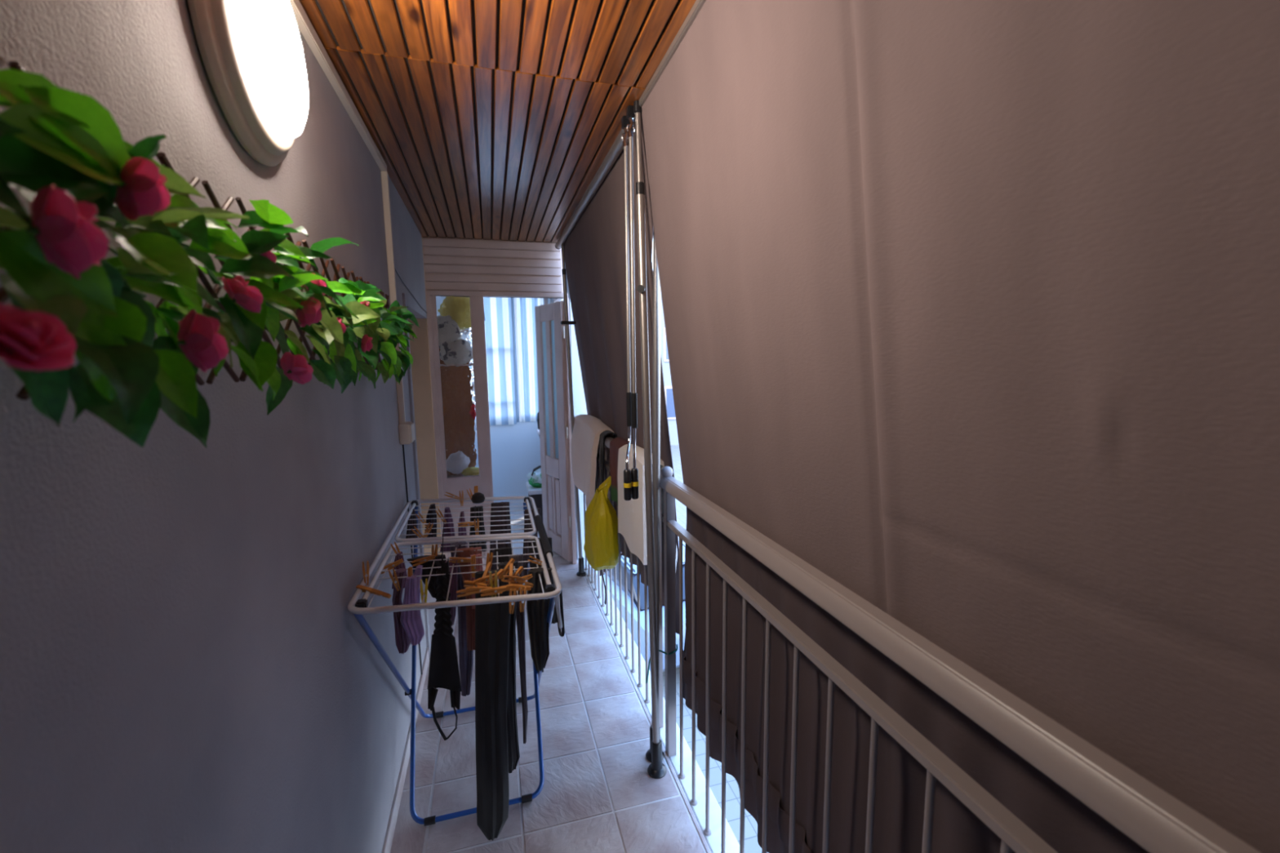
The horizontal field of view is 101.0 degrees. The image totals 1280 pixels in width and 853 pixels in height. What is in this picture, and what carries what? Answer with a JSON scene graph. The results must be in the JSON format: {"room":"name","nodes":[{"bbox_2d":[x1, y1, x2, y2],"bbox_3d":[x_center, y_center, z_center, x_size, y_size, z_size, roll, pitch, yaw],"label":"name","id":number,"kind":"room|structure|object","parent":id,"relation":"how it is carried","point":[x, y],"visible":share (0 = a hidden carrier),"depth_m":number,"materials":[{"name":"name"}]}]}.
{"room":"balcony","nodes":[
{"label":"balcony","id":0,"kind":"room"},
{"bbox_2d":[0,0,426,852],"bbox_3d":[-0.862,0.214,1.159,0.260,2.740,5.230,-3,8,-16],"label":"wall","id":1,"kind":"structure","parent":0,"point":[186,666],"depth_m":0.75,"materials":[{"name":"paint"}]},
{"bbox_2d":[0,57,419,448],"bbox_3d":[-0.594,-0.211,1.019,0.174,0.335,2.286,-3,8,-16],"label":"flowering plant","id":2,"kind":"object","parent":1,"relation":"attached to","point":[69,158],"visible":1,"depth_m":0.42,"materials":[{"name":"green plant"}]},
{"bbox_2d":[187,0,308,166],"bbox_3d":[-0.669,-0.677,0.947,0.084,0.384,0.384,-3,8,-16],"label":"wall lamp","id":3,"kind":"object","parent":1,"relation":"attached to","point":[251,51],"visible":1,"depth_m":0.87,"materials":[{"name":"glass"}]},
{"bbox_2d":[230,0,308,139],"bbox_3d":[-0.650,-0.678,0.953,0.044,0.284,0.284,-3,8,-16],"label":"diffuser","id":4,"kind":"object","parent":3,"relation":"attached to","point":[268,75],"depth_m":0.89,"materials":[{"name":"glass"}]},
{"bbox_2d":[288,0,405,423],"bbox_3d":[-0.546,-0.319,0.458,0.024,1.108,3.848,-3,8,-16],"label":"cable trunking","id":5,"kind":"object","parent":1,"relation":"attached to","point":[304,24],"visible":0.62,"depth_m":1.79,"materials":[{"name":"beige plastic"}]},
{"bbox_2d":[382,647,429,852],"bbox_3d":[-0.577,1.472,0.860,0.008,0.075,4.200,-3,8,-16],"label":"baseboard","id":6,"kind":"structure","parent":1,"relation":"attached to","point":[398,792],"depth_m":1.98,"materials":[{"name":"stone"}]},
{"bbox_2d":[398,421,415,444],"bbox_3d":[-1.046,0.028,2.371,0.052,0.090,0.110,-3,8,-16],"label":"junction box","id":7,"kind":"object","parent":1,"relation":"attached to","point":[406,430],"visible":0.97,"depth_m":2.32,"materials":[{"name":"beige"}]},
{"bbox_2d":[395,268,426,313],"bbox_3d":[-1.264,-0.743,2.934,0.006,0.115,1.330,-3,8,-16],"label":"wire","id":8,"kind":"object","parent":1,"relation":"attached to","point":[395,268],"visible":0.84,"depth_m":2.82,"materials":[{"name":"black plastic"}]},
{"bbox_2d":[402,444,422,674],"bbox_3d":[-1.071,0.653,2.490,0.006,1.190,0.067,-3,8,-16],"label":"wire","id":9,"kind":"object","parent":1,"relation":"attached to","point":[402,445],"visible":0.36,"depth_m":2.43,"materials":[{"name":"black plastic"}]},
{"bbox_2d":[401,293,431,659],"bbox_3d":[-1.162,0.299,2.745,0.020,1.930,0.060,-3,8,-16],"label":"trim","id":10,"kind":"structure","parent":1,"relation":"attached to","point":[404,296],"depth_m":2.71,"materials":[{"name":"paint"}]},
{"bbox_2d":[408,236,441,555],"bbox_3d":[-1.751,-0.100,3.661,0.598,2.740,0.106,-3,8,-16],"label":"wall","id":11,"kind":"structure","parent":0,"point":[420,347],"depth_m":3.68,"materials":[{"name":"beige paint"}]},
{"bbox_2d":[422,236,563,298],"bbox_3d":[-1.039,-1.203,3.748,0.980,0.554,0.060,-3,8,-16],"label":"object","id":12,"kind":"structure","parent":0,"point":[462,264],"depth_m":3.73,"materials":[{"name":"white paint"}]},
{"bbox_2d":[425,290,576,570],"bbox_3d":[-1.004,0.071,3.904,1.010,2.078,0.068,-3,8,-16],"label":"door","id":13,"kind":"structure","parent":12,"relation":"in","point":[455,318],"depth_m":3.79,"materials":[{"name":"white paint"}]},
{"bbox_2d":[534,301,572,561],"bbox_3d":[-0.685,0.046,4.224,0.036,2.012,0.518,-6,9,-33],"label":"door leaf","id":14,"kind":"structure","parent":13,"relation":"attached to","point":[549,332],"depth_m":4.19,"materials":[{"name":"white paint"}]},
{"bbox_2d":[298,0,696,243],"bbox_3d":[-0.596,-1.080,1.127,1.560,0.205,5.336,-3,8,-16],"label":"ceiling","id":15,"kind":"structure","parent":0,"point":[487,119],"depth_m":1.65,"materials":[{"name":"brown"}]},
{"bbox_2d":[555,121,679,634],"bbox_3d":[-0.184,0.000,2.948,0.250,2.404,2.120,-3,8,-16],"label":"awning","id":16,"kind":"object","parent":15,"relation":"hanging from","point":[593,239],"visible":0.49,"depth_m":2.65,"materials":[{"name":"beige fabric"}]},
{"bbox_2d":[621,115,631,500],"bbox_3d":[-0.046,-0.400,1.856,0.031,1.325,0.122,0,7,6],"label":"pole","id":17,"kind":"object","parent":15,"relation":"hanging from","point":[624,122],"visible":0.91,"depth_m":1.88,"materials":[{"name":"silver metal"}]},
{"bbox_2d":[626,105,638,499],"bbox_3d":[-0.024,-0.403,1.839,0.031,1.335,0.052,0,7,6],"label":"pole","id":18,"kind":"object","parent":15,"relation":"hanging from","point":[630,115],"visible":1,"depth_m":1.84,"materials":[{"name":"silver plastic"}]},
{"bbox_2d":[634,0,1279,852],"bbox_3d":[0.507,0.224,0.501,0.208,2.254,3.229,-3,8,-16],"label":"awning","id":19,"kind":"object","parent":15,"relation":"hanging from","point":[971,308],"visible":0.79,"depth_m":0.69,"materials":[{"name":"beige fabric"}]},
{"bbox_2d":[489,421,551,511],"bbox_3d":[-1.753,-0.325,5.388,1.740,2.740,0.120,-3,8,-16],"label":"wall","id":20,"kind":"structure","parent":0,"point":[515,449],"depth_m":5.54,"materials":[{"name":"grey"}]},
{"bbox_2d":[483,297,543,425],"bbox_3d":[-1.311,-0.724,5.327,0.796,1.425,0.143,-3,8,-16],"label":"striped curtain","id":21,"kind":"object","parent":20,"relation":"hanging from","point":[510,336],"visible":0.71,"depth_m":5.38,"materials":[{"name":"beige fabric"}]},
{"bbox_2d":[390,511,711,852],"bbox_3d":[-0.814,1.389,2.274,1.718,0.121,7.050,-3,8,-16],"label":"floor","id":22,"kind":"structure","parent":0,"point":[598,794],"depth_m":2.09,"materials":[{"name":"white tile"}]},
{"bbox_2d":[347,492,564,826],"bbox_3d":[-0.631,0.855,2.018,0.571,0.997,1.127,-3,8,-16],"label":"drying rack","id":23,"kind":"object","parent":22,"relation":"on","point":[358,607],"depth_m":1.87,"materials":[{"name":"white metal"}]},
{"bbox_2d":[362,560,368,585],"bbox_3d":[-0.791,0.424,1.525,0.018,0.070,0.012,-4,8,-33],"label":"peg","id":24,"kind":"object","parent":23,"relation":"on","point":[365,575],"visible":1,"depth_m":1.52,"materials":[{"name":"brown wood"}]},
{"bbox_2d":[355,584,375,593],"bbox_3d":[-0.763,0.456,1.475,0.070,0.020,0.016,2,8,23],"label":"peg","id":25,"kind":"object","parent":23,"relation":"on","point":[364,588],"visible":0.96,"depth_m":1.47,"materials":[{"name":"brown wood"}]},
{"bbox_2d":[370,588,391,598],"bbox_3d":[-0.710,0.459,1.449,0.070,0.019,0.018,3,8,28],"label":"peg","id":26,"kind":"object","parent":23,"relation":"on","point":[376,592],"visible":1,"depth_m":1.44,"materials":[{"name":"brown wood"}]},
{"bbox_2d":[381,558,403,573],"bbox_3d":[-0.784,0.441,1.665,0.070,0.037,0.012,-5,8,-27],"label":"peg","id":27,"kind":"object","parent":23,"relation":"on","point":[391,566],"visible":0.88,"depth_m":1.66,"materials":[{"name":"brown wood"}]},
{"bbox_2d":[388,568,400,591],"bbox_3d":[-0.729,0.455,1.567,0.029,0.071,0.012,-5,8,-27],"label":"peg","id":28,"kind":"object","parent":23,"relation":"attached to","point":[396,580],"visible":1,"depth_m":1.56,"materials":[{"name":"brown wood"}]},
{"bbox_2d":[390,542,400,553],"bbox_3d":[-0.814,0.420,1.769,0.035,0.070,0.012,-6,9,-33],"label":"peg","id":29,"kind":"object","parent":23,"relation":"attached to","point":[396,545],"visible":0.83,"depth_m":1.76,"materials":[{"name":"brown wood"}]},
{"bbox_2d":[391,551,407,589],"bbox_3d":[-0.810,0.483,1.777,0.054,0.121,0.031,-3,8,-16],"label":"sock","id":30,"kind":"object","parent":23,"relation":"hanging from","point":[397,557],"visible":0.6,"depth_m":1.77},
{"bbox_2d":[391,568,410,653],"bbox_3d":[-0.742,0.573,1.643,0.048,0.263,0.053,-3,8,-16],"label":"sock","id":31,"kind":"object","parent":23,"relation":"hanging from","point":[402,641],"visible":0.77,"depth_m":1.63,"materials":[{"name":"fabric"}]},
{"bbox_2d":[407,566,413,577],"bbox_3d":[-0.691,0.459,1.591,0.012,0.071,0.019,-2,7,-6],"label":"peg","id":32,"kind":"object","parent":23,"relation":"attached to","point":[410,572],"visible":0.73,"depth_m":1.58,"materials":[{"name":"brown wood"}]},
{"bbox_2d":[405,508,417,538],"bbox_3d":[-0.994,0.433,2.287,0.055,0.151,0.036,-3,8,-16],"label":"sock","id":33,"kind":"object","parent":23,"relation":"hanging from","point":[412,517],"visible":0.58,"depth_m":2.28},
{"bbox_2d":[400,574,424,645],"bbox_3d":[-0.690,0.554,1.591,0.066,0.210,0.038,-3,8,-16],"label":"sock","id":34,"kind":"object","parent":23,"relation":"hanging from","point":[411,622],"visible":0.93,"depth_m":1.58,"materials":[{"name":"fabric"}]},
{"bbox_2d":[411,526,423,537],"bbox_3d":[-0.827,0.402,1.973,0.049,0.065,0.012,-6,9,-33],"label":"peg","id":35,"kind":"object","parent":23,"relation":"attached to","point":[420,535],"visible":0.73,"depth_m":1.97,"materials":[{"name":"brown wood"}]},
{"bbox_2d":[413,564,422,603],"bbox_3d":[-0.721,0.531,1.663,0.078,0.181,0.033,-3,8,-16],"label":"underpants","id":36,"kind":"object","parent":23,"relation":"hanging from","point":[418,571],"visible":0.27,"depth_m":1.65,"materials":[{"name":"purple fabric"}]},
{"bbox_2d":[411,555,435,566],"bbox_3d":[-0.704,0.437,1.719,0.071,0.025,0.012,-4,8,-24],"label":"peg","id":37,"kind":"object","parent":23,"relation":"on","point":[433,557],"visible":0.99,"depth_m":1.72,"materials":[{"name":"brown wood"}]},
{"bbox_2d":[419,578,427,603],"bbox_3d":[-0.608,0.470,1.489,0.020,0.081,0.014,-4,8,-24],"label":"peg","id":38,"kind":"object","parent":23,"relation":"attached to","point":[422,593],"visible":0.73,"depth_m":1.48,"materials":[{"name":"yellow"}]},
{"bbox_2d":[406,554,446,598],"bbox_3d":[-0.701,0.498,1.749,0.124,0.136,0.041,-3,8,-16],"label":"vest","id":39,"kind":"object","parent":23,"relation":"hanging from","point":[431,587],"visible":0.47,"depth_m":1.74,"materials":[{"name":"fabric"}]},
{"bbox_2d":[423,522,433,537],"bbox_3d":[-0.812,0.402,2.020,0.044,0.067,0.012,-6,9,-33],"label":"peg","id":40,"kind":"object","parent":23,"relation":"on","point":[427,531],"visible":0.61,"depth_m":2.02,"materials":[{"name":"brown wood"}]},
{"bbox_2d":[425,503,436,537],"bbox_3d":[-0.943,0.432,2.372,0.060,0.164,0.033,-5,8,-27],"label":"sock","id":41,"kind":"object","parent":23,"relation":"hanging from","point":[432,506],"visible":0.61,"depth_m":2.37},
{"bbox_2d":[431,543,437,556],"bbox_3d":[-0.678,0.425,1.746,0.019,0.071,0.012,-7,9,-38],"label":"peg","id":42,"kind":"object","parent":23,"relation":"attached to","point":[435,553],"visible":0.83,"depth_m":1.74,"materials":[{"name":"brown wood"}]},
{"bbox_2d":[427,520,461,740],"bbox_3d":[-0.619,0.627,1.637,0.102,0.749,0.030,-3,8,-16],"label":"hanging clothing","id":43,"kind":"object","parent":23,"relation":"hanging from","point":[443,672],"visible":0.94,"depth_m":1.65,"materials":[{"name":"fabric"}]},
{"bbox_2d":[427,686,438,711],"bbox_3d":[-0.649,0.852,1.656,0.034,0.072,0.022,-3,8,-16],"label":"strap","id":44,"kind":"object","parent":43,"relation":"on","point":[432,691],"depth_m":1.65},
{"bbox_2d":[449,686,460,709],"bbox_3d":[-0.583,0.858,1.673,0.030,0.077,0.018,3,8,24],"label":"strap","id":45,"kind":"object","parent":43,"relation":"on","point":[455,691],"depth_m":1.67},
{"bbox_2d":[440,506,455,551],"bbox_3d":[-0.850,0.456,2.331,0.067,0.196,0.040,1,8,14],"label":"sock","id":46,"kind":"object","parent":23,"relation":"hanging from","point":[446,508],"visible":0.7,"depth_m":2.32,"materials":[{"name":"fabric"}]},
{"bbox_2d":[444,559,457,626],"bbox_3d":[-0.615,0.544,1.727,0.048,0.217,0.032,-3,8,-16],"label":"sock","id":47,"kind":"object","parent":23,"relation":"hanging from","point":[454,583],"visible":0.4,"depth_m":1.72,"materials":[{"name":"fabric"}]},
{"bbox_2d":[444,492,460,499],"bbox_3d":[-0.841,0.310,2.366,0.068,0.043,0.012,-6,9,-33],"label":"peg","id":48,"kind":"object","parent":23,"relation":"on","point":[454,496],"visible":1,"depth_m":2.36,"materials":[{"name":"brown wood"}]},
{"bbox_2d":[448,556,471,563],"bbox_3d":[-0.586,0.434,1.721,0.071,0.024,0.012,-4,8,-21],"label":"peg","id":49,"kind":"object","parent":23,"relation":"on","point":[460,559],"visible":0.82,"depth_m":1.72,"materials":[{"name":"brown wood"}]},
{"bbox_2d":[449,542,473,696],"bbox_3d":[-0.638,0.702,1.918,0.068,0.577,0.040,-3,8,-16],"label":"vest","id":50,"kind":"object","parent":23,"relation":"hanging from","point":[465,656],"visible":0.62,"depth_m":1.91,"materials":[{"name":"fabric"}]},
{"bbox_2d":[457,511,468,547],"bbox_3d":[-0.766,0.455,2.278,0.028,0.177,0.037,6,10,43],"label":"sock","id":51,"kind":"object","parent":23,"relation":"hanging from","point":[462,514],"visible":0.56,"depth_m":2.27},
{"bbox_2d":[456,589,474,597],"bbox_3d":[-0.481,0.469,1.493,0.071,0.018,0.012,-3,8,-16],"label":"peg","id":52,"kind":"object","parent":23,"relation":"on","point":[464,591],"visible":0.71,"depth_m":1.49,"materials":[{"name":"brown wood"}]},
{"bbox_2d":[457,521,474,526],"bbox_3d":[-0.693,0.391,2.114,0.070,0.018,0.012,-3,7,-27],"label":"peg","id":53,"kind":"object","parent":23,"relation":"on","point":[468,523],"visible":0.81,"depth_m":2.11,"materials":[{"name":"brown wood"}]},
{"bbox_2d":[456,546,482,650],"bbox_3d":[-0.591,0.607,1.857,0.082,0.370,0.036,-1,7,0],"label":"t-shirt","id":54,"kind":"object","parent":23,"relation":"hanging from","point":[467,552],"visible":0.46,"depth_m":1.85,"materials":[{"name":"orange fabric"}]},
{"bbox_2d":[471,555,475,577],"bbox_3d":[-0.540,0.454,1.717,0.012,0.071,0.019,0,7,6],"label":"peg","id":55,"kind":"object","parent":23,"relation":"attached to","point":[473,557],"visible":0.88,"depth_m":1.71,"materials":[{"name":"brown wood"}]},
{"bbox_2d":[463,580,487,587],"bbox_3d":[-0.472,0.455,1.516,0.070,0.018,0.012,3,8,13],"label":"peg","id":56,"kind":"object","parent":23,"relation":"on","point":[477,584],"visible":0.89,"depth_m":1.51,"materials":[{"name":"brown wood"}]},
{"bbox_2d":[470,553,483,608],"bbox_3d":[-0.550,0.524,1.784,0.043,0.184,0.027,-3,8,-16],"label":"t-shirt","id":57,"kind":"object","parent":23,"relation":"hanging from","point":[478,561],"visible":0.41,"depth_m":1.78,"materials":[{"name":"fabric"}]},
{"bbox_2d":[474,518,479,534],"bbox_3d":[-0.645,0.401,2.087,0.018,0.070,0.012,-6,9,-33],"label":"peg","id":58,"kind":"object","parent":23,"relation":"attached to","point":[476,526],"visible":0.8,"depth_m":2.08,"materials":[{"name":"brown wood"}]},
{"bbox_2d":[469,506,486,551],"bbox_3d":[-0.731,0.460,2.363,0.079,0.204,0.041,-3,8,-16],"label":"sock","id":59,"kind":"object","parent":23,"relation":"hanging from","point":[476,508],"visible":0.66,"depth_m":2.35,"materials":[{"name":"fabric"}]},
{"bbox_2d":[465,586,491,594],"bbox_3d":[-0.453,0.458,1.484,0.070,0.018,0.012,-3,8,-16],"label":"peg","id":60,"kind":"object","parent":23,"relation":"on","point":[474,589],"visible":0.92,"depth_m":1.48,"materials":[{"name":"brown wood"}]},
{"bbox_2d":[471,573,494,586],"bbox_3d":[-0.451,0.446,1.530,0.071,0.020,0.012,-7,9,-38],"label":"peg","id":61,"kind":"object","parent":23,"relation":"attached to","point":[483,580],"visible":0.76,"depth_m":1.52,"materials":[{"name":"brown wood"}]},
{"bbox_2d":[482,561,492,583],"bbox_3d":[-0.459,0.440,1.578,0.012,0.053,0.062,1,8,11],"label":"peg","id":62,"kind":"object","parent":23,"relation":"on","point":[487,569],"visible":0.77,"depth_m":1.58,"materials":[{"name":"brown wood"}]},
{"bbox_2d":[485,552,493,567],"bbox_3d":[-0.485,0.441,1.699,0.026,0.071,0.012,-8,10,-44],"label":"peg","id":63,"kind":"object","parent":23,"relation":"attached to","point":[489,557],"visible":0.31,"depth_m":1.70,"materials":[{"name":"brown wood"}]},
{"bbox_2d":[475,568,510,840],"bbox_3d":[-0.468,0.902,1.698,0.148,0.910,0.046,-3,8,-16],"label":"trousers","id":64,"kind":"object","parent":23,"relation":"hanging from","point":[492,621],"visible":0.91,"depth_m":1.68,"materials":[{"name":"fabric"}]},
{"bbox_2d":[488,570,497,597],"bbox_3d":[-0.419,0.456,1.510,0.022,0.088,0.015,-2,7,-21],"label":"peg","id":65,"kind":"object","parent":23,"relation":"on","point":[491,585],"visible":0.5,"depth_m":1.50,"materials":[{"name":"yellow"}]},
{"bbox_2d":[480,586,506,596],"bbox_3d":[-0.410,0.461,1.481,0.070,0.018,0.012,-5,9,-21],"label":"peg","id":66,"kind":"object","parent":23,"relation":"on","point":[490,591],"visible":1,"depth_m":1.48,"materials":[{"name":"brown wood"}]},
{"bbox_2d":[486,568,504,586],"bbox_3d":[-0.430,0.452,1.568,0.012,0.037,0.070,3,8,28],"label":"peg","id":67,"kind":"object","parent":23,"relation":"on","point":[500,571],"visible":0.52,"depth_m":1.57,"materials":[{"name":"brown wood"}]},
{"bbox_2d":[489,502,511,569],"bbox_3d":[-0.648,0.602,2.469,0.117,0.504,0.044,-3,8,-16],"label":"trousers","id":68,"kind":"object","parent":23,"relation":"hanging from","point":[497,504],"visible":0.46,"depth_m":2.44,"materials":[{"name":"fabric"}]},
{"bbox_2d":[494,546,515,659],"bbox_3d":[-0.474,0.757,1.890,0.058,0.668,0.029,-1,7,-1],"label":"leggings","id":69,"kind":"object","parent":23,"relation":"hanging from","point":[508,550],"visible":0.08,"depth_m":1.85,"materials":[{"name":"black fabric"}]},
{"bbox_2d":[498,558,515,580],"bbox_3d":[-0.408,0.437,1.614,0.012,0.057,0.059,5,10,40],"label":"peg","id":70,"kind":"object","parent":23,"relation":"on","point":[506,569],"visible":0.8,"depth_m":1.61,"materials":[{"name":"brown wood"}]},
{"bbox_2d":[497,560,519,773],"bbox_3d":[-0.429,0.806,1.760,0.077,0.731,0.042,-3,8,-16],"label":"leggings","id":71,"kind":"object","parent":23,"relation":"hanging from","point":[513,754],"visible":0.53,"depth_m":1.76,"materials":[{"name":"black fabric"}]},
{"bbox_2d":[508,563,513,584],"bbox_3d":[-0.383,0.443,1.569,0.012,0.065,0.049,-2,7,-6],"label":"peg","id":72,"kind":"object","parent":23,"relation":"on","point":[511,565],"visible":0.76,"depth_m":1.57,"materials":[{"name":"brown wood"}]},
{"bbox_2d":[509,588,515,613],"bbox_3d":[-0.361,0.495,1.500,0.020,0.071,0.012,-5,8,-27],"label":"peg","id":73,"kind":"object","parent":23,"relation":"on","point":[512,604],"visible":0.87,"depth_m":1.50,"materials":[{"name":"brown wood"}]},
{"bbox_2d":[501,575,524,582],"bbox_3d":[-0.371,0.444,1.542,0.070,0.034,0.012,-8,10,-44],"label":"peg","id":74,"kind":"object","parent":23,"relation":"attached to","point":[511,577],"visible":1,"depth_m":1.54,"materials":[{"name":"brown wood"}]},
{"bbox_2d":[512,566,523,576],"bbox_3d":[-0.375,0.451,1.593,0.012,0.037,0.070,2,8,23],"label":"peg","id":75,"kind":"object","parent":23,"relation":"on","point":[517,572],"visible":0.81,"depth_m":1.60,"materials":[{"name":"brown wood"}]},
{"bbox_2d":[508,554,528,743],"bbox_3d":[-0.414,0.778,1.828,0.047,0.691,0.021,-5,8,-27],"label":"tights","id":76,"kind":"object","parent":23,"relation":"hanging from","point":[520,616],"visible":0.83,"depth_m":1.83,"materials":[{"name":"grey fabric"}]},
{"bbox_2d":[506,584,531,591],"bbox_3d":[-0.351,0.467,1.530,0.070,0.018,0.012,1,8,1],"label":"peg","id":77,"kind":"object","parent":23,"relation":"on","point":[517,587],"visible":0.8,"depth_m":1.53,"materials":[{"name":"brown wood"}]},
{"bbox_2d":[509,578,533,587],"bbox_3d":[-0.350,0.462,1.561,0.069,0.040,0.012,-5,8,-27],"label":"peg","id":78,"kind":"object","parent":23,"relation":"on","point":[521,582],"visible":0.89,"depth_m":1.56,"materials":[{"name":"brown wood"}]},
{"bbox_2d":[519,586,526,612],"bbox_3d":[-0.335,0.495,1.512,0.020,0.071,0.012,-5,8,-27],"label":"peg","id":79,"kind":"object","parent":23,"relation":"on","point":[522,603],"visible":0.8,"depth_m":1.51,"materials":[{"name":"brown wood"}]},
{"bbox_2d":[522,507,540,576],"bbox_3d":[-0.488,0.519,2.367,0.095,0.305,0.036,-3,8,-16],"label":"trousers","id":80,"kind":"object","parent":23,"relation":"hanging from","point":[526,550],"visible":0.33,"depth_m":2.35,"materials":[{"name":"fabric"}]},
{"bbox_2d":[528,555,542,564],"bbox_3d":[-0.335,0.439,1.719,0.065,0.048,0.012,-8,10,-44],"label":"peg","id":81,"kind":"object","parent":23,"relation":"on","point":[538,562],"visible":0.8,"depth_m":1.71,"materials":[{"name":"brown wood"}]},
{"bbox_2d":[526,566,552,671],"bbox_3d":[-0.319,0.617,1.692,0.084,0.332,0.044,-5,8,-28],"label":"sock","id":82,"kind":"object","parent":23,"relation":"hanging from","point":[536,610],"visible":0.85,"depth_m":1.68,"materials":[{"name":"fabric"}]},
{"bbox_2d":[528,537,557,623],"bbox_3d":[-0.361,0.582,1.980,0.104,0.333,0.039,-3,8,-16],"label":"shirt","id":83,"kind":"object","parent":23,"relation":"hanging from","point":[554,620],"visible":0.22,"depth_m":1.96,"materials":[{"name":"fabric"}]},
{"bbox_2d":[525,481,542,520],"bbox_3d":[-0.925,0.760,5.101,0.305,0.400,0.380,-3,8,-16],"label":"storage cabinet","id":84,"kind":"object","parent":22,"relation":"on","point":[535,493],"visible":0.28,"depth_m":4.91,"materials":[{"name":"grey"}]},
{"bbox_2d":[526,469,542,487],"bbox_3d":[-0.957,0.490,4.984,0.216,0.180,0.160,-3,8,-16],"label":"shopping bag","id":85,"kind":"object","parent":84,"relation":"on","point":[535,480],"visible":0.56,"depth_m":4.92,"materials":[{"name":"green plastic"}]},
{"bbox_2d":[560,244,586,576],"bbox_3d":[-0.483,-0.099,3.792,0.136,2.430,0.075,0,7,7],"label":"pole","id":86,"kind":"object","parent":22,"relation":"on","point":[581,572],"visible":0.78,"depth_m":3.76,"materials":[{"name":"silver metal"}]},
{"bbox_2d":[633,100,666,778],"bbox_3d":[0.038,0.141,1.896,0.101,2.430,0.079,-3,8,-16],"label":"pole","id":87,"kind":"object","parent":22,"relation":"on","point":[656,769],"visible":0.99,"depth_m":1.88,"materials":[{"name":"silver metal"}]},
{"bbox_2d":[645,228,664,762],"bbox_3d":[0.048,0.130,1.980,0.083,2.430,0.076,-3,8,-16],"label":"pole","id":88,"kind":"object","parent":22,"relation":"on","point":[656,285],"visible":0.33,"depth_m":1.96,"materials":[{"name":"silver metal"}]},
{"bbox_2d":[547,266,586,559],"bbox_3d":[-0.695,-0.273,4.882,0.100,2.740,1.674,-3,8,-16],"label":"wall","id":89,"kind":"structure","parent":0,"point":[579,398],"depth_m":4.07,"materials":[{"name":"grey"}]},
{"bbox_2d":[584,574,711,852],"bbox_3d":[0.246,1.445,1.654,0.015,0.101,5.276,-3,8,-16],"label":"trim","id":90,"kind":"structure","parent":89,"relation":"attached to","point":[674,775],"depth_m":2.16,"materials":[{"name":"stone"}]},
{"bbox_2d":[583,560,739,852],"bbox_3d":[0.292,1.458,1.721,0.098,0.136,5.376,-3,8,-16],"label":"ledge","id":91,"kind":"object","parent":89,"relation":"attached to","point":[713,841],"depth_m":2.08,"materials":[{"name":"stone"}]},
{"bbox_2d":[583,435,663,728],"bbox_3d":[-0.192,0.629,3.147,0.084,1.154,1.929,-3,8,-16],"label":"railing","id":92,"kind":"object","parent":91,"relation":"on","point":[607,439],"depth_m":2.70,"materials":[{"name":"metal"}]},
{"bbox_2d":[571,414,613,509],"bbox_3d":[-0.342,0.242,3.535,0.164,0.617,0.884,-3,8,-16],"label":"towel","id":93,"kind":"object","parent":92,"relation":"hanging from","point":[587,428],"visible":0.85,"depth_m":3.38,"materials":[{"name":"beige fabric"}]},
{"bbox_2d":[583,475,618,570],"bbox_3d":[-0.194,0.494,2.756,0.189,0.480,0.280,0,7,8],"label":"bag","id":94,"kind":"object","parent":92,"relation":"hanging from","point":[601,548],"visible":0.98,"depth_m":2.65,"materials":[{"name":"yellow"}]},
{"bbox_2d":[599,430,617,484],"bbox_3d":[-0.182,0.208,3.065,0.104,0.362,0.107,-3,8,-16],"label":"cloth","id":95,"kind":"object","parent":92,"relation":"hanging from","point":[606,433],"visible":0.59,"depth_m":3.04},
{"bbox_2d":[609,437,632,505],"bbox_3d":[-0.094,0.225,2.728,0.117,0.312,0.206,-3,8,-16],"label":"tea towel","id":96,"kind":"object","parent":92,"relation":"hanging from","point":[616,443],"visible":0.65,"depth_m":2.70,"materials":[{"name":"fabric"}]},
{"bbox_2d":[617,444,664,564],"bbox_3d":[0.000,0.335,2.406,0.118,0.469,0.434,-3,8,-16],"label":"bath mat","id":97,"kind":"object","parent":92,"relation":"hanging from","point":[632,525],"visible":0.58,"depth_m":2.31,"materials":[{"name":"white"}]},
{"bbox_2d":[675,543,677,569],"bbox_3d":[0.129,0.603,2.171,0.032,0.520,0.081,-3,8,-16],"label":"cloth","id":98,"kind":"object","parent":92,"relation":"hanging from","point":[676,549],"visible":0.07,"depth_m":2.13,"materials":[{"name":"white"}]},
{"bbox_2d":[659,466,1261,852],"bbox_3d":[0.543,0.933,0.594,0.064,1.190,3.214,-3,8,-16],"label":"railing","id":99,"kind":"object","parent":91,"relation":"on","point":[1150,816],"depth_m":0.88,"materials":[{"name":"metal"}]},
{"bbox_2d":[645,644,677,683],"bbox_3d":[0.077,0.987,2.163,0.054,0.244,0.196,-8,10,-44],"label":"string","id":100,"kind":"object","parent":99,"relation":"attached to","point":[676,650],"visible":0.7,"depth_m":2.13,"materials":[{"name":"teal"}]},
{"label":"outside","id":101,"kind":"structure","parent":0,"visible":0},
{"bbox_2d":[662,444,768,852],"bbox_3d":[0.804,2.610,16.267,70.000,0.200,90.000,-3,8,-16],"label":"ground","id":102,"kind":"structure","parent":101,"point":[732,791],"depth_m":5.97,"materials":[{"name":"white"}]},
{"bbox_2d":[560,297,679,445],"bbox_3d":[-0.441,-3.805,30.812,12.600,8.800,8.600,-3,8,-16],"label":"building","id":103,"kind":"structure","parent":102,"relation":"on","point":[673,430],"depth_m":27.33,"materials":[{"name":"grey"}]},
{"bbox_2d":[600,540,685,671],"bbox_3d":[-0.021,2.672,9.338,1.760,1.490,4.200,-4,8,-24],"label":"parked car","id":104,"kind":"object","parent":102,"relation":"on","point":[634,566],"visible":0.02,"depth_m":7.79,"materials":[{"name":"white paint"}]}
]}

